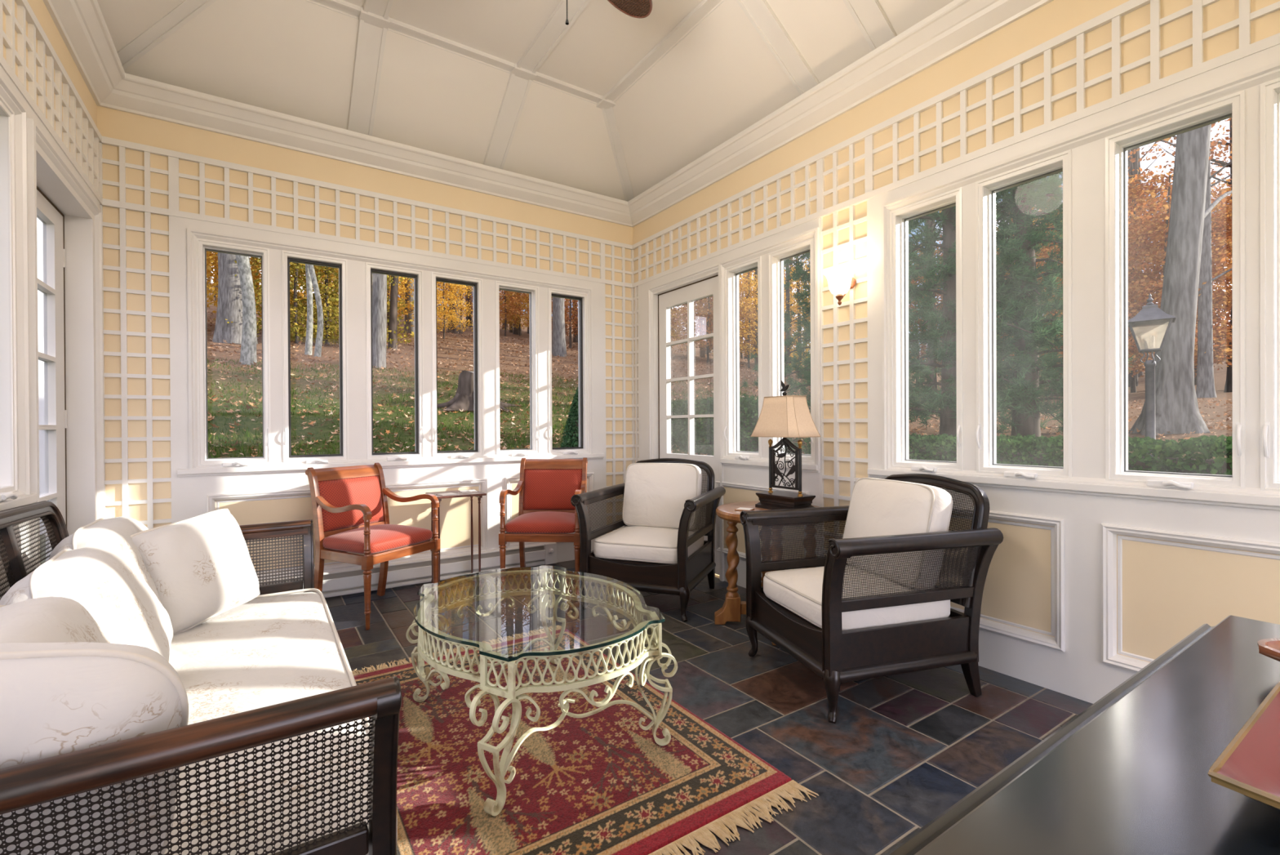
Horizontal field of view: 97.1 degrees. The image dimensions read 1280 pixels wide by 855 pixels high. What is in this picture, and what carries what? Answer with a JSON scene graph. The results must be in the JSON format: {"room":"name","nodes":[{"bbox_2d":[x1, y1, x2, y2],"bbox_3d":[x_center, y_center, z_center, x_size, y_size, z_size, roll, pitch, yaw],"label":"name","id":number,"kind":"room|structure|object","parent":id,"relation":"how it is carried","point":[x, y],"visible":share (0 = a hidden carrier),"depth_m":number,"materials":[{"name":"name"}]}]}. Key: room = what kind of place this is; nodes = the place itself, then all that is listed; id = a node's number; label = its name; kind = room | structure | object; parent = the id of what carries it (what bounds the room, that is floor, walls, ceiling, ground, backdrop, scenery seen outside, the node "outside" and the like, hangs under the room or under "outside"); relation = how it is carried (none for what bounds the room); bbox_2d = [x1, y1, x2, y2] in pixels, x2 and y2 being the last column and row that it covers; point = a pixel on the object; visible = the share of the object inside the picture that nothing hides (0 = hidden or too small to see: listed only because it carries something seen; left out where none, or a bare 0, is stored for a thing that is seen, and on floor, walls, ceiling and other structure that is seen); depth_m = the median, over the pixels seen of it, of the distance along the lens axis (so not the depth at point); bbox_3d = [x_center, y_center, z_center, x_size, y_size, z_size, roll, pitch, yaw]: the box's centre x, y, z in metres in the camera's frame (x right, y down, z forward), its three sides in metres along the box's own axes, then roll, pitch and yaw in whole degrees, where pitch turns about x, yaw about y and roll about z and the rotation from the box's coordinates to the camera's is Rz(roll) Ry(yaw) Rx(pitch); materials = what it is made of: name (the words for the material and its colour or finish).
{"room":"sunroom","nodes":[
{"label":"sunroom","id":0,"kind":"room"},
{"bbox_2d":[2,0,97,170],"bbox_3d":[-1.161,-0.380,0.284,0.150,3.070,6.563,0,0,-34],"label":"wall","id":1,"kind":"structure","parent":0,"point":[38,7],"depth_m":2.45,"materials":[{"name":"yellow paint"}]},
{"bbox_2d":[0,94,17,501],"bbox_3d":[-2.074,-0.426,1.777,0.139,1.327,0.400,0,0,-34],"label":"window","id":2,"kind":"structure","parent":1,"relation":"in","point":[7,492],"depth_m":1.93,"materials":[{"name":"white"}]},
{"bbox_2d":[0,64,99,535],"bbox_3d":[-1.454,-0.053,0.742,0.168,2.314,5.350,0,0,-34],"label":"trim","id":3,"kind":"structure","parent":1,"relation":"attached to","point":[79,220],"depth_m":2.85,"materials":[{"name":"white paint"}]},
{"bbox_2d":[0,0,102,209],"bbox_3d":[-1.089,-0.232,0.332,0.022,2.672,6.563,0,0,-34],"label":"trim","id":4,"kind":"structure","parent":1,"relation":"attached to","point":[88,135],"depth_m":2.33,"materials":[{"name":"white paint"}]},
{"bbox_2d":[36,186,66,564],"bbox_3d":[-2.603,0.022,2.453,0.108,2.162,0.916,0,0,-34],"label":"door","id":5,"kind":"structure","parent":1,"relation":"in","point":[51,252],"depth_m":2.68,"materials":[{"name":"white paint"}]},
{"bbox_2d":[97,106,632,573],"bbox_3d":[-1.531,-0.394,4.074,3.747,3.070,0.150,0,0,-34],"label":"wall","id":6,"kind":"structure","parent":0,"point":[455,513],"depth_m":3.50,"materials":[{"name":"yellow paint"}]},
{"bbox_2d":[195,238,271,466],"bbox_3d":[-2.429,-0.431,3.389,0.354,1.327,0.139,0,0,-34],"label":"window","id":7,"kind":"structure","parent":6,"relation":"in","point":[233,348],"depth_m":3.42,"materials":[{"name":"white"}]},
{"bbox_2d":[281,250,348,463],"bbox_3d":[-2.078,-0.434,3.623,0.363,1.327,0.139,0,0,-34],"label":"window","id":8,"kind":"structure","parent":6,"relation":"in","point":[315,377],"depth_m":3.65,"materials":[{"name":"white"}]},
{"bbox_2d":[98,136,634,535],"bbox_3d":[-1.483,-0.245,4.003,3.447,2.672,0.022,0,0,-34],"label":"trim","id":9,"kind":"structure","parent":6,"relation":"attached to","point":[173,211],"depth_m":3.35,"materials":[{"name":"white paint"}]},
{"bbox_2d":[176,216,602,468],"bbox_3d":[-1.507,-0.481,4.038,2.784,1.484,0.100,0,0,-34],"label":"trim","id":10,"kind":"structure","parent":6,"relation":"attached to","point":[357,348],"depth_m":3.75,"materials":[{"name":"white paint"}]},
{"bbox_2d":[365,262,424,460],"bbox_3d":[-1.685,-0.437,3.886,0.366,1.327,0.139,0,0,-34],"label":"window","id":11,"kind":"structure","parent":6,"relation":"in","point":[395,411],"depth_m":3.92,"materials":[{"name":"white"}]},
{"bbox_2d":[431,271,484,457],"bbox_3d":[-1.333,-0.439,4.122,0.366,1.327,0.139,0,0,-34],"label":"window","id":12,"kind":"structure","parent":6,"relation":"in","point":[457,396],"depth_m":4.16,"materials":[{"name":"white"}]},
{"bbox_2d":[495,280,539,456],"bbox_3d":[-0.953,-0.442,4.375,0.351,1.327,0.139,0,0,-34],"label":"window","id":13,"kind":"structure","parent":6,"relation":"in","point":[517,336],"depth_m":4.41,"materials":[{"name":"white"}]},
{"bbox_2d":[547,288,588,453],"bbox_3d":[-0.594,-0.445,4.615,0.356,1.327,0.139,0,0,-34],"label":"window","id":14,"kind":"structure","parent":6,"relation":"in","point":[567,325],"depth_m":4.66,"materials":[{"name":"white"}]},
{"bbox_2d":[97,0,954,200],"bbox_3d":[0.326,-2.088,1.277,3.647,0.497,6.763,0,0,-34],"label":"ceiling","id":15,"kind":"structure","parent":0,"point":[296,58],"depth_m":3.41,"materials":[{"name":"white paint"}]},
{"bbox_2d":[117,0,897,201],"bbox_3d":[0.151,-2.140,1.537,3.418,0.438,5.907,0,0,-34],"label":"trim","id":16,"kind":"structure","parent":15,"relation":"attached to","point":[869,15],"depth_m":3.31,"materials":[{"name":"white paint"}]},
{"bbox_2d":[565,0,652,24],"bbox_3d":[-0.285,-1.949,2.190,0.933,0.773,0.933,0,0,-16],"label":"ceiling fan","id":17,"kind":"object","parent":15,"relation":"hanging from","point":[633,8],"visible":1,"depth_m":2.67,"materials":[{"name":"brown wood"}]},
{"bbox_2d":[324,560,1093,854],"bbox_3d":[0.329,1.123,1.344,3.686,0.060,6.868,0,0,-34],"label":"floor","id":18,"kind":"structure","parent":0,"point":[900,750],"depth_m":2.19,"materials":[{"name":"tile"}]},
{"bbox_2d":[0,500,401,854],"bbox_3d":[-1.246,0.667,1.474,0.855,0.878,1.940,0,0,-34],"label":"settee","id":19,"kind":"object","parent":18,"relation":"on","point":[279,751],"visible":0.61,"depth_m":0.91,"materials":[{"name":"brown wood"}]},
{"bbox_2d":[0,596,111,643],"bbox_3d":[-1.099,0.527,1.022,0.302,0.382,0.540,0,0,-34],"label":"cushion","id":20,"kind":"object","parent":19,"relation":"on","point":[46,619],"visible":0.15,"depth_m":1.05,"materials":[{"name":"beige fabric"}]},
{"bbox_2d":[0,545,173,662],"bbox_3d":[-1.383,0.512,1.433,0.293,0.391,0.574,0,0,-38],"label":"cushion","id":21,"kind":"object","parent":19,"relation":"on","point":[106,581],"visible":0.49,"depth_m":1.33,"materials":[{"name":"beige fabric"}]},
{"bbox_2d":[0,641,188,854],"bbox_3d":[-0.898,0.501,0.766,0.459,0.456,0.260,0,0,-34],"label":"throw pillow","id":22,"kind":"object","parent":19,"relation":"on","point":[56,698],"visible":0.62,"depth_m":0.75,"materials":[{"name":"beige fabric"}]},
{"bbox_2d":[48,515,162,604],"bbox_3d":[-1.689,0.501,1.831,0.277,0.399,0.552,0,0,-34],"label":"cushion","id":23,"kind":"object","parent":19,"relation":"on","point":[115,533],"visible":0.25,"depth_m":1.72,"materials":[{"name":"beige fabric"}]},
{"bbox_2d":[130,508,259,634],"bbox_3d":[-1.525,0.487,1.956,0.198,0.371,0.383,0,0,11],"label":"throw pillow","id":24,"kind":"object","parent":19,"relation":"on","point":[201,567],"visible":0.84,"depth_m":1.89,"materials":[{"name":"beige fabric"}]},
{"bbox_2d":[164,591,397,854],"bbox_3d":[-1.157,0.733,1.533,0.641,0.152,1.756,0,0,-34],"label":"seat cushion","id":25,"kind":"object","parent":19,"relation":"on","point":[264,651],"depth_m":1.47,"materials":[{"name":"white fabric"}]},
{"bbox_2d":[305,462,440,630],"bbox_3d":[-1.596,0.664,3.389,0.536,0.867,0.534,0,0,25],"label":"armchair","id":26,"kind":"object","parent":18,"relation":"on","point":[349,504],"visible":0.96,"depth_m":3.32,"materials":[{"name":"red fabric"}]},
{"bbox_2d":[258,542,556,596],"bbox_3d":[-1.596,1.001,3.871,2.235,0.160,0.081,0,0,-34],"label":"baseboard heater","id":27,"kind":"object","parent":18,"relation":"on","point":[337,582],"visible":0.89,"depth_m":3.94,"materials":[{"name":"white metal"}]},
{"bbox_2d":[425,488,486,595],"bbox_3d":[-1.256,0.768,3.858,0.330,0.645,0.296,0,0,-34],"label":"side table","id":28,"kind":"object","parent":18,"relation":"on","point":[477,494],"visible":0.6,"depth_m":3.85,"materials":[{"name":"brown wood"}]},
{"bbox_2d":[435,492,457,495],"bbox_3d":[-1.286,0.444,3.765,0.095,0.004,0.105,0,0,45],"label":"coaster","id":29,"kind":"object","parent":28,"relation":"on","point":[449,493],"visible":1,"depth_m":3.75,"materials":[{"name":"white"}]},
{"bbox_2d":[458,489,477,492],"bbox_3d":[-1.198,0.443,3.939,0.105,0.005,0.095,0,0,-28],"label":"coaster","id":30,"kind":"object","parent":28,"relation":"on","point":[462,491],"visible":1,"depth_m":3.92,"materials":[{"name":"white"}]},
{"bbox_2d":[498,457,587,595],"bbox_3d":[-0.640,0.657,3.919,0.534,0.867,0.536,0,0,3],"label":"armchair","id":31,"kind":"object","parent":18,"relation":"on","point":[545,487],"visible":0.84,"depth_m":4.06,"materials":[{"name":"red fabric"}]},
{"bbox_2d":[351,625,818,854],"bbox_3d":[-0.468,1.088,2.056,1.235,0.010,1.752,0,0,-34],"label":"rug","id":32,"kind":"object","parent":18,"relation":"on","point":[600,783],"visible":0.65,"depth_m":1.75,"materials":[{"name":"fabric"}]},
{"bbox_2d":[405,564,677,815],"bbox_3d":[-0.397,0.857,2.083,0.824,0.445,1.034,0,0,-35],"label":"coffee table","id":33,"kind":"object","parent":32,"relation":"on","point":[424,650],"visible":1,"depth_m":1.83,"materials":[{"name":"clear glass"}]},
{"bbox_2d":[570,457,725,621],"bbox_3d":[0.088,0.654,3.629,0.782,0.873,0.802,0,0,21],"label":"armchair","id":34,"kind":"object","parent":18,"relation":"on","point":[660,547],"visible":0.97,"depth_m":3.49,"materials":[{"name":"brown wood"}]},
{"bbox_2d":[593,525,703,562],"bbox_3d":[0.068,0.719,3.577,0.575,0.150,0.600,0,0,21],"label":"seat cushion","id":35,"kind":"object","parent":34,"relation":"on","point":[626,544],"depth_m":3.36,"materials":[{"name":"white fabric"}]},
{"bbox_2d":[622,462,702,529],"bbox_3d":[0.144,0.456,3.776,0.526,0.436,0.220,0,0,21],"label":"cushion","id":36,"kind":"object","parent":34,"relation":"on","point":[655,495],"depth_m":3.70,"materials":[{"name":"white fabric"}]},
{"bbox_2d":[714,501,818,644],"bbox_3d":[0.724,0.764,3.119,0.603,0.640,0.603,-1,0,-43],"label":"round table","id":37,"kind":"object","parent":18,"relation":"on","point":[732,607],"visible":0.41,"depth_m":3.11,"materials":[{"name":"brown wood"}]},
{"bbox_2d":[734,506,754,511],"bbox_3d":[0.564,0.441,3.048,0.085,0.007,0.085,0,0,28],"label":"coaster","id":38,"kind":"object","parent":37,"relation":"on","point":[740,508],"visible":0.79,"depth_m":3.03,"materials":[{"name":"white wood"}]},
{"bbox_2d":[751,380,821,509],"bbox_3d":[0.790,0.092,3.084,0.250,0.703,0.350,0,0,-34],"label":"table lamp","id":39,"kind":"object","parent":37,"relation":"on","point":[784,416],"visible":1,"depth_m":3.02,"materials":[{"name":"beige fabric"}]},
{"bbox_2d":[739,473,1003,723],"bbox_3d":[0.975,0.654,2.494,0.802,0.873,0.782,0,0,-17],"label":"armchair","id":40,"kind":"object","parent":18,"relation":"on","point":[877,606],"visible":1,"depth_m":2.26,"materials":[{"name":"brown wood"}]},
{"bbox_2d":[763,564,950,630],"bbox_3d":[0.922,0.719,2.479,0.600,0.150,0.575,0,0,-17],"label":"seat cushion","id":41,"kind":"object","parent":40,"relation":"on","point":[795,595],"depth_m":2.31,"materials":[{"name":"white fabric"}]},
{"bbox_2d":[843,477,951,589],"bbox_3d":[1.126,0.456,2.538,0.220,0.436,0.526,0,0,-17],"label":"cushion","id":42,"kind":"object","parent":40,"relation":"on","point":[877,507],"depth_m":2.41,"materials":[{"name":"white fabric"}]},
{"bbox_2d":[884,614,1279,854],"bbox_3d":[0.699,0.715,0.461,1.235,0.760,0.590,0,0,-34],"label":"table","id":43,"kind":"object","parent":18,"relation":"on","point":[1127,774],"visible":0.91,"depth_m":0.55,"materials":[{"name":"black paint"}]},
{"bbox_2d":[1207,681,1279,809],"bbox_3d":[0.736,0.314,0.388,0.330,0.039,0.441,0,0,-34],"label":"book","id":44,"kind":"object","parent":43,"relation":"on","point":[1249,766],"visible":1,"depth_m":0.52,"materials":[{"name":"red paint"}]},
{"bbox_2d":[1257,638,1279,661],"bbox_3d":[0.935,0.311,0.714,0.230,0.042,0.156,0,0,21],"label":"wooden bowl","id":45,"kind":"object","parent":43,"relation":"on","point":[1269,647],"visible":1,"depth_m":0.75,"materials":[{"name":"brown wood"}]},
{"bbox_2d":[632,0,1279,662],"bbox_3d":[1.829,-0.404,2.283,0.150,3.070,6.563,0,0,-34],"label":"wall","id":46,"kind":"structure","parent":0,"point":[1169,592],"depth_m":2.45,"materials":[{"name":"yellow paint"}]},
{"bbox_2d":[42,0,1053,226],"bbox_3d":[0.327,-1.821,1.278,3.447,0.152,6.563,0,0,-34],"label":"trim","id":47,"kind":"structure","parent":46,"relation":"attached to","point":[82,25],"depth_m":3.29,"materials":[{"name":"white paint"}]},
{"bbox_2d":[0,61,1279,581],"bbox_3d":[0.009,0.075,1.774,3.411,2.446,5.350,0,0,-34],"label":"trim","id":48,"kind":"structure","parent":46,"relation":"attached to","point":[28,132],"depth_m":2.89,"materials":[{"name":"white paint"}]},
{"bbox_2d":[0,458,1279,703],"bbox_3d":[0.340,0.678,1.288,3.447,0.830,6.563,0,0,-34],"label":"trim","id":49,"kind":"structure","parent":46,"relation":"attached to","point":[1078,672],"depth_m":2.28,"materials":[{"name":"white paint"}]},
{"bbox_2d":[0,453,1279,511],"bbox_3d":[0.012,0.252,1.772,3.487,0.046,5.433,0,0,-34],"label":"trim","id":50,"kind":"structure","parent":46,"relation":"attached to","point":[1214,498],"depth_m":2.46,"materials":[{"name":"white paint"}]},
{"bbox_2d":[657,274,719,574],"bbox_3d":[0.397,-0.014,4.389,0.046,2.188,0.810,0,0,-34],"label":"door","id":51,"kind":"structure","parent":46,"relation":"in","point":[688,314],"depth_m":4.38,"materials":[{"name":"white paint"}]},
{"bbox_2d":[724,255,761,459],"bbox_3d":[0.713,-0.449,3.825,0.139,1.327,0.342,0,0,-34],"label":"window","id":52,"kind":"structure","parent":46,"relation":"in","point":[743,387],"depth_m":3.90,"materials":[{"name":"white"}]},
{"bbox_2d":[206,471,1279,672],"bbox_3d":[0.668,0.646,2.937,6.028,0.547,2.244,0,0,27],"label":"trim","id":53,"kind":"structure","parent":46,"relation":"attached to","point":[1109,532],"depth_m":2.31,"materials":[{"name":"white paint"}]},
{"bbox_2d":[723,486,804,568],"bbox_3d":[0.779,0.631,3.697,0.002,0.440,0.760,0,0,-34],"label":"trim","id":54,"kind":"structure","parent":46,"relation":"attached to","point":[732,495],"depth_m":3.83,"materials":[{"name":"yellow paint"}]},
{"bbox_2d":[768,237,814,462],"bbox_3d":[0.945,-0.448,3.478,0.139,1.327,0.358,0,0,-34],"label":"window","id":55,"kind":"structure","parent":46,"relation":"in","point":[791,362],"depth_m":3.53,"materials":[{"name":"white"}]},
{"bbox_2d":[822,266,856,305],"bbox_3d":[1.085,-0.752,3.058,0.185,0.184,0.170,0,0,-34],"label":"wall sconce","id":56,"kind":"object","parent":46,"relation":"attached to","point":[840,279],"visible":1,"depth_m":3.01,"materials":[{"name":"white glass"}]},
{"bbox_2d":[889,186,963,471],"bbox_3d":[1.413,-0.448,2.778,0.139,1.327,0.360,0,0,-34],"label":"window","id":57,"kind":"structure","parent":46,"relation":"in","point":[926,304],"depth_m":2.82,"materials":[{"name":"white"}]},
{"bbox_2d":[631,0,1279,566],"bbox_3d":[1.759,-0.254,2.236,0.022,2.672,6.563,0,0,-34],"label":"trim","id":58,"kind":"structure","parent":46,"relation":"attached to","point":[1114,15],"depth_m":2.98,"materials":[{"name":"white paint"}]},
{"bbox_2d":[639,44,1279,587],"bbox_3d":[1.506,-0.075,2.687,0.094,2.314,5.294,0,0,-34],"label":"trim","id":59,"kind":"structure","parent":46,"relation":"attached to","point":[1088,160],"depth_m":2.25,"materials":[{"name":"white paint"}]},
{"bbox_2d":[975,149,1071,479],"bbox_3d":[1.648,-0.448,2.427,0.139,1.327,0.363,0,0,-34],"label":"window","id":60,"kind":"structure","parent":46,"relation":"in","point":[1028,215],"depth_m":2.45,"materials":[{"name":"white"}]},
{"bbox_2d":[1105,89,1244,489],"bbox_3d":[1.913,-0.448,2.031,0.139,1.327,0.370,0,0,-34],"label":"window","id":61,"kind":"structure","parent":46,"relation":"in","point":[1174,409],"depth_m":2.05,"materials":[{"name":"white"}]},
{"bbox_2d":[1260,77,1279,491],"bbox_3d":[2.135,-0.447,1.698,0.139,1.327,0.360,0,0,-34],"label":"window","id":62,"kind":"structure","parent":46,"relation":"in","point":[1269,197],"depth_m":1.82,"materials":[{"name":"white wood"}]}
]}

